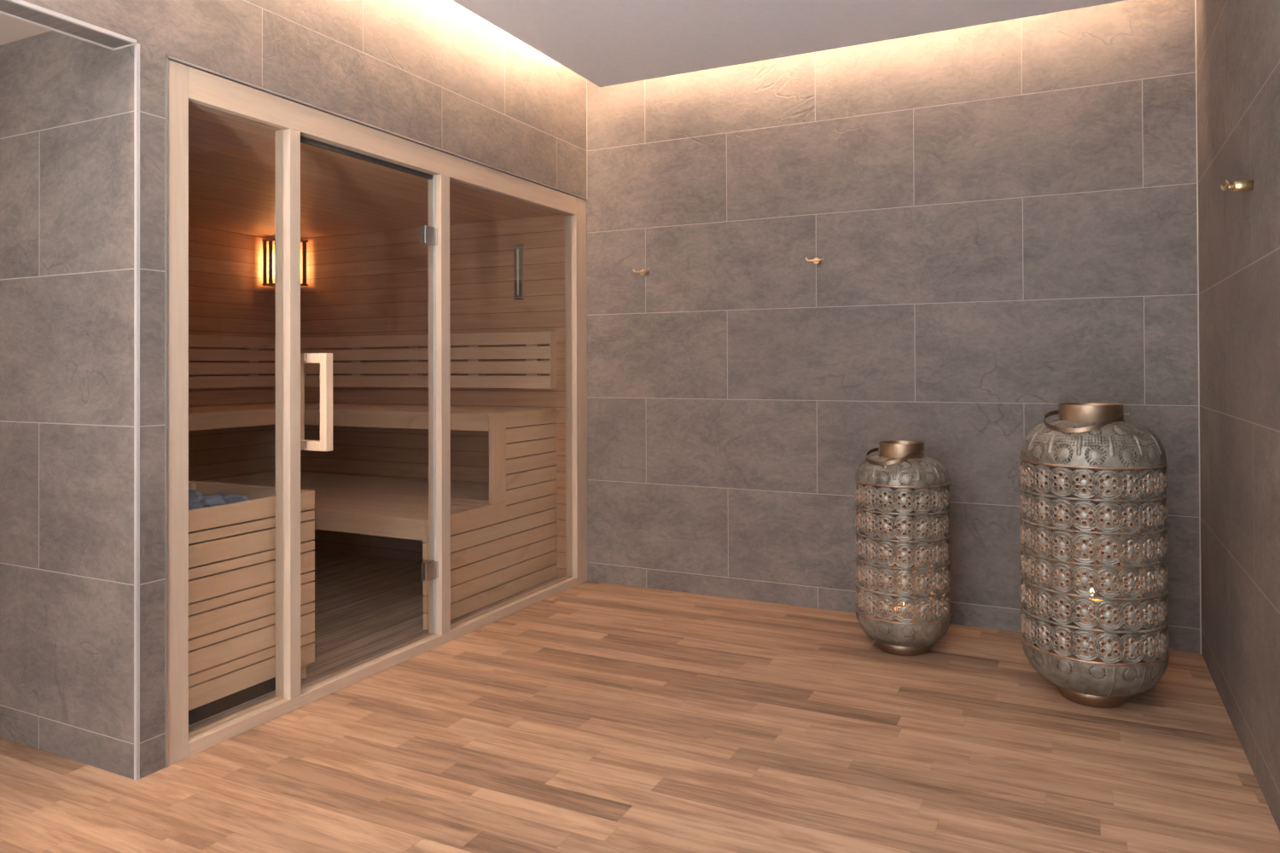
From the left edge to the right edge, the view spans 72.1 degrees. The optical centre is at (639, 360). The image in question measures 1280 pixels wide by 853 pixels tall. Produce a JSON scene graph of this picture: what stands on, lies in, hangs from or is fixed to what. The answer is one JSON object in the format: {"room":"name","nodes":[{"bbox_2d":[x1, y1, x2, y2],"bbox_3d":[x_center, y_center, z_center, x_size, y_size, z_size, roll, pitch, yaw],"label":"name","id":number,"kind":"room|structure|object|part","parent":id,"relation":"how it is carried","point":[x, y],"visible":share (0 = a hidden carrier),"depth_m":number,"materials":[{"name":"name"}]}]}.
{"room":"spa room","nodes":[
{"label":"spa room","id":0,"kind":"room"},
{"bbox_2d":[0,13,51,45],"bbox_3d":[-3.286,-1.017,2.362,3.100,0.070,1.930,0,0,26],"label":"ceiling","id":1,"kind":"structure","parent":0,"point":[12,29],"depth_m":2.62,"materials":[{"name":"beige paint"}]},
{"bbox_2d":[0,30,133,779],"bbox_3d":[-2.776,0.097,3.152,3.100,2.150,0.051,0,0,26],"label":"wall","id":2,"kind":"structure","parent":0,"point":[66,102],"depth_m":2.58,"materials":[{"name":"tile"}]},
{"bbox_2d":[188,225,275,481],"bbox_3d":[-2.841,0.185,4.576,0.040,1.995,2.405,0,0,26],"label":"wall","id":3,"kind":"structure","parent":0,"point":[228,297],"depth_m":5.29,"materials":[{"name":"brown wood"}]},
{"bbox_2d":[188,334,275,389],"bbox_3d":[-2.800,0.003,4.551,0.057,0.305,2.295,0,0,26],"label":"backrest","id":4,"kind":"object","parent":3,"relation":"attached to","point":[251,355],"visible":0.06,"depth_m":5.23,"materials":[{"name":"brown wood"}]},
{"bbox_2d":[188,403,349,430],"bbox_3d":[-2.527,0.305,4.442,0.640,0.085,2.365,0,0,26],"label":"bench","id":5,"kind":"object","parent":3,"relation":"attached to","point":[227,416],"visible":0.13,"depth_m":4.62,"materials":[{"name":"brown wood"}]},
{"bbox_2d":[0,0,587,779],"bbox_3d":[-1.745,-0.251,1.858,0.100,2.820,6.400,0,0,26],"label":"wall","id":6,"kind":"structure","parent":0,"point":[437,73],"depth_m":2.96,"materials":[{"name":"stone"}]},
{"bbox_2d":[0,11,133,50],"bbox_3d":[-1.845,-0.888,1.677,0.094,0.008,1.779,0,0,26],"label":"trim","id":7,"kind":"structure","parent":6,"relation":"attached to","point":[1,12],"depth_m":2.36,"materials":[{"name":"plastic"}]},
{"bbox_2d":[5,0,136,44],"bbox_3d":[-1.799,-0.892,1.653,0.010,0.010,1.778,0,0,26],"label":"trim","id":8,"kind":"structure","parent":6,"relation":"attached to","point":[21,2],"depth_m":2.29,"materials":[{"name":"silver metal"}]},
{"bbox_2d":[133,43,139,780],"bbox_3d":[-1.399,0.139,2.447,0.010,2.046,0.010,0,0,26],"label":"trim","id":9,"kind":"structure","parent":6,"relation":"attached to","point":[136,47],"depth_m":2.44,"materials":[{"name":"silver metal"}]},
{"bbox_2d":[300,177,438,633],"bbox_3d":[-0.997,0.179,3.303,0.165,1.878,0.731,0,0,26],"label":"door","id":10,"kind":"structure","parent":6,"relation":"in","point":[428,234],"depth_m":3.06,"materials":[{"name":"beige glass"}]},
{"bbox_3d":[-1.175,0.142,3.055,0.065,0.334,0.032,0,0,26],"label":"pull handle","id":11,"kind":"part","parent":10,"relation":"part of","materials":[{"name":"brown wood"}]},
{"bbox_3d":[-1.098,0.141,3.017,0.092,0.334,0.032,0,0,26],"label":"pull handle","id":12,"kind":"part","parent":10,"relation":"part of","materials":[{"name":"brown wood"}]},
{"bbox_2d":[165,54,587,767],"bbox_3d":[-0.821,0.148,3.611,0.010,2.041,2.434,0,0,26],"label":"trim","id":13,"kind":"structure","parent":6,"relation":"attached to","point":[167,57],"depth_m":2.52,"materials":[{"name":"wood"}]},
{"bbox_3d":[-0.864,-0.817,3.621,0.069,0.094,2.251,0,0,26],"label":"rail","id":14,"kind":"part","parent":6,"relation":"part of","materials":[{"name":"brown wood"}]},
{"bbox_3d":[-0.857,1.148,3.606,0.069,0.040,2.251,0,0,26],"label":"rail","id":15,"kind":"part","parent":6,"relation":"part of","materials":[{"name":"brown wood"}]},
{"bbox_2d":[188,105,557,238],"bbox_3d":[-1.870,-0.804,4.118,2.120,0.030,2.375,0,0,26],"label":"ceiling","id":16,"kind":"structure","parent":0,"point":[232,161],"depth_m":4.14,"materials":[{"name":"brown wood"}]},
{"bbox_2d":[300,214,566,578],"bbox_3d":[-1.336,0.184,5.198,2.188,1.995,0.045,0,0,26],"label":"wall","id":17,"kind":"structure","parent":0,"point":[372,283],"depth_m":5.16,"materials":[{"name":"brown wood"}]},
{"bbox_2d":[261,238,308,286],"bbox_3d":[-2.226,-0.613,5.515,0.237,0.287,0.179,0,0,26],"label":"lamp","id":18,"kind":"object","parent":17,"relation":"attached to","point":[270,241],"visible":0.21,"depth_m":5.48,"materials":[{"name":"black metal"}]},
{"bbox_2d":[300,331,556,389],"bbox_3d":[-1.361,0.001,5.154,2.004,0.307,0.057,0,0,26],"label":"backrest","id":19,"kind":"object","parent":17,"relation":"attached to","point":[533,352],"visible":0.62,"depth_m":4.98,"materials":[{"name":"brown wood"}]},
{"bbox_2d":[304,404,552,431],"bbox_3d":[-1.231,0.303,4.796,1.410,0.085,0.582,0,0,26],"label":"bench","id":20,"kind":"object","parent":17,"relation":"attached to","point":[365,416],"visible":0.65,"depth_m":4.54,"materials":[{"name":"brown wood"}]},
{"bbox_2d":[513,244,523,299],"bbox_3d":[-0.668,-0.487,4.833,0.060,0.298,0.022,0,0,26],"label":"thermometer","id":21,"kind":"object","parent":17,"relation":"attached to","point":[518,248],"visible":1,"depth_m":4.83,"materials":[{"name":"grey glass"}]},
{"bbox_2d":[0,548,1279,852],"bbox_3d":[-1.840,1.205,1.897,6.076,0.108,6.600,0,0,26],"label":"floor","id":22,"kind":"structure","parent":0,"point":[590,717],"depth_m":2.59,"materials":[{"name":"brown wood"}]},
{"bbox_2d":[188,516,275,533],"bbox_3d":[-1.630,0.839,3.067,0.560,0.633,0.560,0,0,26],"label":"heater","id":23,"kind":"object","parent":22,"relation":"on","point":[273,516],"visible":0.02,"depth_m":2.96,"materials":[{"name":"black metal"}]},
{"label":"stone","id":24,"kind":"object","parent":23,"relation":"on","visible":0},
{"bbox_2d":[188,489,203,495],"bbox_3d":[-1.655,0.510,3.235,0.093,0.072,0.085,-1,1,-15],"label":"stone","id":25,"kind":"object","parent":24,"relation":"on","point":[190,491],"visible":0.15,"depth_m":3.23,"materials":[{"name":"grey stone"}]},
{"label":"stone","id":26,"kind":"object","parent":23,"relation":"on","visible":0},
{"bbox_2d":[188,494,202,502],"bbox_3d":[-1.560,0.504,3.082,0.078,0.076,0.091,0,0,-6],"label":"stone","id":27,"kind":"object","parent":26,"relation":"on","point":[192,497],"visible":0.17,"depth_m":3.06,"materials":[{"name":"grey stone"}]},
{"bbox_3d":[-1.537,0.565,3.178,0.089,0.072,0.101,12,4,15],"label":"stone","id":28,"kind":"object","parent":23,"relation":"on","visible":0},
{"bbox_2d":[211,493,224,498],"bbox_3d":[-1.525,0.504,3.162,0.076,0.059,0.099,0,0,-22],"label":"stone","id":29,"kind":"object","parent":28,"relation":"on","point":[220,495],"visible":0.2,"depth_m":3.14,"materials":[{"name":"grey stone"}]},
{"bbox_3d":[-1.534,0.563,2.984,0.080,0.046,0.100,-17,15,-8],"label":"stone","id":30,"kind":"object","parent":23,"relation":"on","visible":0},
{"bbox_2d":[188,499,203,510],"bbox_3d":[-1.522,0.503,2.975,0.090,0.072,0.072,-1,-1,37],"label":"stone","id":31,"kind":"object","parent":30,"relation":"on","point":[193,504],"visible":0.2,"depth_m":2.95,"materials":[{"name":"grey stone"}]},
{"bbox_3d":[-1.495,0.567,3.060,0.086,0.067,0.114,9,6,32],"label":"stone","id":32,"kind":"object","parent":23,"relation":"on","visible":0},
{"bbox_2d":[199,495,226,507],"bbox_3d":[-1.489,0.506,3.056,0.080,0.076,0.090,0,-1,-44],"label":"stone","id":33,"kind":"object","parent":32,"relation":"on","point":[210,501],"visible":0.42,"depth_m":3.03,"materials":[{"name":"grey stone"}]},
{"label":"stone","id":34,"kind":"object","parent":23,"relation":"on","visible":0},
{"bbox_2d":[221,494,249,504],"bbox_3d":[-1.442,0.509,3.135,0.110,0.072,0.086,0,0,-2],"label":"stone","id":35,"kind":"object","parent":34,"relation":"on","point":[229,498],"visible":0.4,"depth_m":3.10,"materials":[{"name":"grey stone"}]},
{"bbox_2d":[188,481,314,725],"bbox_3d":[-1.627,0.817,3.091,0.664,0.682,0.626,0,0,26],"label":"guard","id":36,"kind":"object","parent":22,"relation":"on","point":[232,567],"visible":0.69,"depth_m":2.94,"materials":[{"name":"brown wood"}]},
{"bbox_3d":[-1.771,0.821,3.474,0.024,0.679,0.024,0,0,26],"label":"corner post","id":37,"kind":"part","parent":36,"relation":"part of","materials":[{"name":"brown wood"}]},
{"bbox_3d":[-1.235,0.817,3.209,0.024,0.679,0.024,0,0,26],"label":"corner post","id":38,"kind":"part","parent":36,"relation":"part of","materials":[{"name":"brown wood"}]},
{"bbox_2d":[203,471,488,541],"bbox_3d":[-1.612,0.932,4.713,2.027,0.474,1.057,0,0,26],"label":"bench","id":39,"kind":"object","parent":22,"relation":"on","point":[374,506],"visible":0.43,"depth_m":4.34,"materials":[{"name":"brown wood"}]},
{"bbox_2d":[422,409,557,630],"bbox_3d":[-0.702,0.710,4.266,0.045,0.904,1.061,0,0,26],"label":"cladding","id":40,"kind":"object","parent":22,"relation":"on","point":[503,548],"visible":0.98,"depth_m":4.33,"materials":[{"name":"brown wood"}]},
{"bbox_3d":[-0.796,0.735,4.050,0.022,0.096,0.590,0,0,26],"label":"rail","id":41,"kind":"part","parent":40,"relation":"part of","materials":[{"name":"brown wood"}]},
{"bbox_3d":[-0.691,0.472,4.266,0.022,0.429,0.112,0,0,26],"label":"post","id":42,"kind":"part","parent":40,"relation":"part of","materials":[{"name":"brown wood"}]},
{"bbox_2d":[854,440,951,656],"bbox_3d":[1.059,0.745,3.556,0.371,0.831,0.371,0,0,2],"label":"lantern","id":43,"kind":"object","parent":22,"relation":"on","point":[924,631],"visible":1,"depth_m":3.42,"materials":[{"name":"metal"}]},
{"bbox_3d":[0.996,0.382,3.510,0.158,0.057,0.199,0,-1,-38],"label":"bail handle","id":44,"kind":"part","parent":43,"relation":"part of","materials":[{"name":"gold metal"}]},
{"bbox_2d":[893,606,911,635],"bbox_3d":[1.060,1.031,3.554,0.070,0.138,0.070,0,0,26],"label":"pillar candle","id":45,"kind":"object","parent":43,"relation":"on","point":[910,613],"visible":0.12,"depth_m":3.53,"materials":[{"name":"beige wax"}]},
{"bbox_3d":[1.061,1.067,3.554,0.368,0.113,0.368,0,0,25],"label":"lamp shade","id":46,"kind":"part","parent":43,"relation":"part of","materials":[{"name":"silver metal"}]},
{"bbox_2d":[1018,402,1169,708],"bbox_3d":[1.552,0.652,3.024,0.453,1.006,0.453,0,0,9],"label":"lantern","id":47,"kind":"object","parent":22,"relation":"on","point":[1057,655],"visible":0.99,"depth_m":2.86,"materials":[{"name":"metal"}]},
{"bbox_3d":[1.480,0.204,2.964,0.190,0.065,0.225,0,-1,-42],"label":"bail handle","id":48,"kind":"part","parent":47,"relation":"part of","materials":[{"name":"gold metal"}]},
{"bbox_2d":[1082,588,1104,680],"bbox_3d":[1.553,0.931,3.022,0.070,0.310,0.070,0,0,26],"label":"pillar candle","id":49,"kind":"object","parent":47,"relation":"on","point":[1096,601],"visible":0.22,"depth_m":2.99,"materials":[{"name":"beige wax"}]},
{"bbox_3d":[1.553,1.040,3.021,0.450,0.140,0.449,0,0,23],"label":"lamp shade","id":50,"kind":"part","parent":47,"relation":"part of","materials":[{"name":"silver metal"}]},
{"bbox_2d":[452,0,1128,87],"bbox_3d":[-0.461,-1.566,1.231,2.975,0.310,6.600,0,0,26],"label":"ceiling","id":51,"kind":"structure","parent":0,"point":[606,43],"depth_m":3.65,"materials":[{"name":"paint"}]},
{"bbox_2d":[586,0,1200,654],"bbox_3d":[0.984,-0.245,4.135,2.975,2.820,0.100,0,0,26],"label":"wall","id":52,"kind":"structure","parent":0,"point":[1001,216],"depth_m":4.01,"materials":[{"name":"tile"}]},
{"bbox_2d":[586,79,587,198],"bbox_3d":[-0.285,-1.255,4.710,0.004,0.782,0.004,0,0,26],"label":"joint","id":53,"kind":"object","parent":52,"relation":"attached to","point":[586,79],"visible":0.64,"depth_m":4.71,"materials":[{"name":"plastic"}]},
{"bbox_2d":[633,268,648,275],"bbox_3d":[0.017,-0.455,4.519,0.092,0.030,0.069,0,0,26],"label":"coat hook","id":54,"kind":"object","parent":52,"relation":"attached to","point":[645,272],"visible":1,"depth_m":4.51,"materials":[{"name":"gold metal"}]},
{"bbox_2d":[805,256,824,264],"bbox_3d":[0.827,-0.468,4.119,0.092,0.030,0.069,0,0,26],"label":"coat hook","id":55,"kind":"object","parent":52,"relation":"attached to","point":[817,261],"visible":1,"depth_m":4.11,"materials":[{"name":"gold metal"}]},
{"bbox_2d":[1194,0,1201,654],"bbox_3d":[2.204,-0.254,3.474,0.004,2.820,0.004,0,0,26],"label":"joint","id":56,"kind":"object","parent":52,"relation":"attached to","point":[1195,0],"visible":1,"depth_m":3.47,"materials":[{"name":"plastic"}]},
{"bbox_2d":[1196,0,1279,831],"bbox_3d":[0.833,-0.270,0.584,0.100,2.820,6.400,0,0,26],"label":"wall","id":57,"kind":"structure","parent":0,"point":[1238,41],"depth_m":2.58,"materials":[{"name":"tile"}]},
{"bbox_2d":[1220,179,1253,191],"bbox_3d":[1.647,-0.481,2.425,0.069,0.030,0.092,0,0,26],"label":"coat hook","id":58,"kind":"object","parent":57,"relation":"attached to","point":[1248,185],"visible":1,"depth_m":2.41,"materials":[{"name":"gold metal"}]},
{"bbox_3d":[1.632,-0.480,2.432,0.016,0.012,0.012,0,0,26],"label":"stem","id":59,"kind":"part","parent":58,"relation":"part of","materials":[{"name":"gold metal"}]}
]}

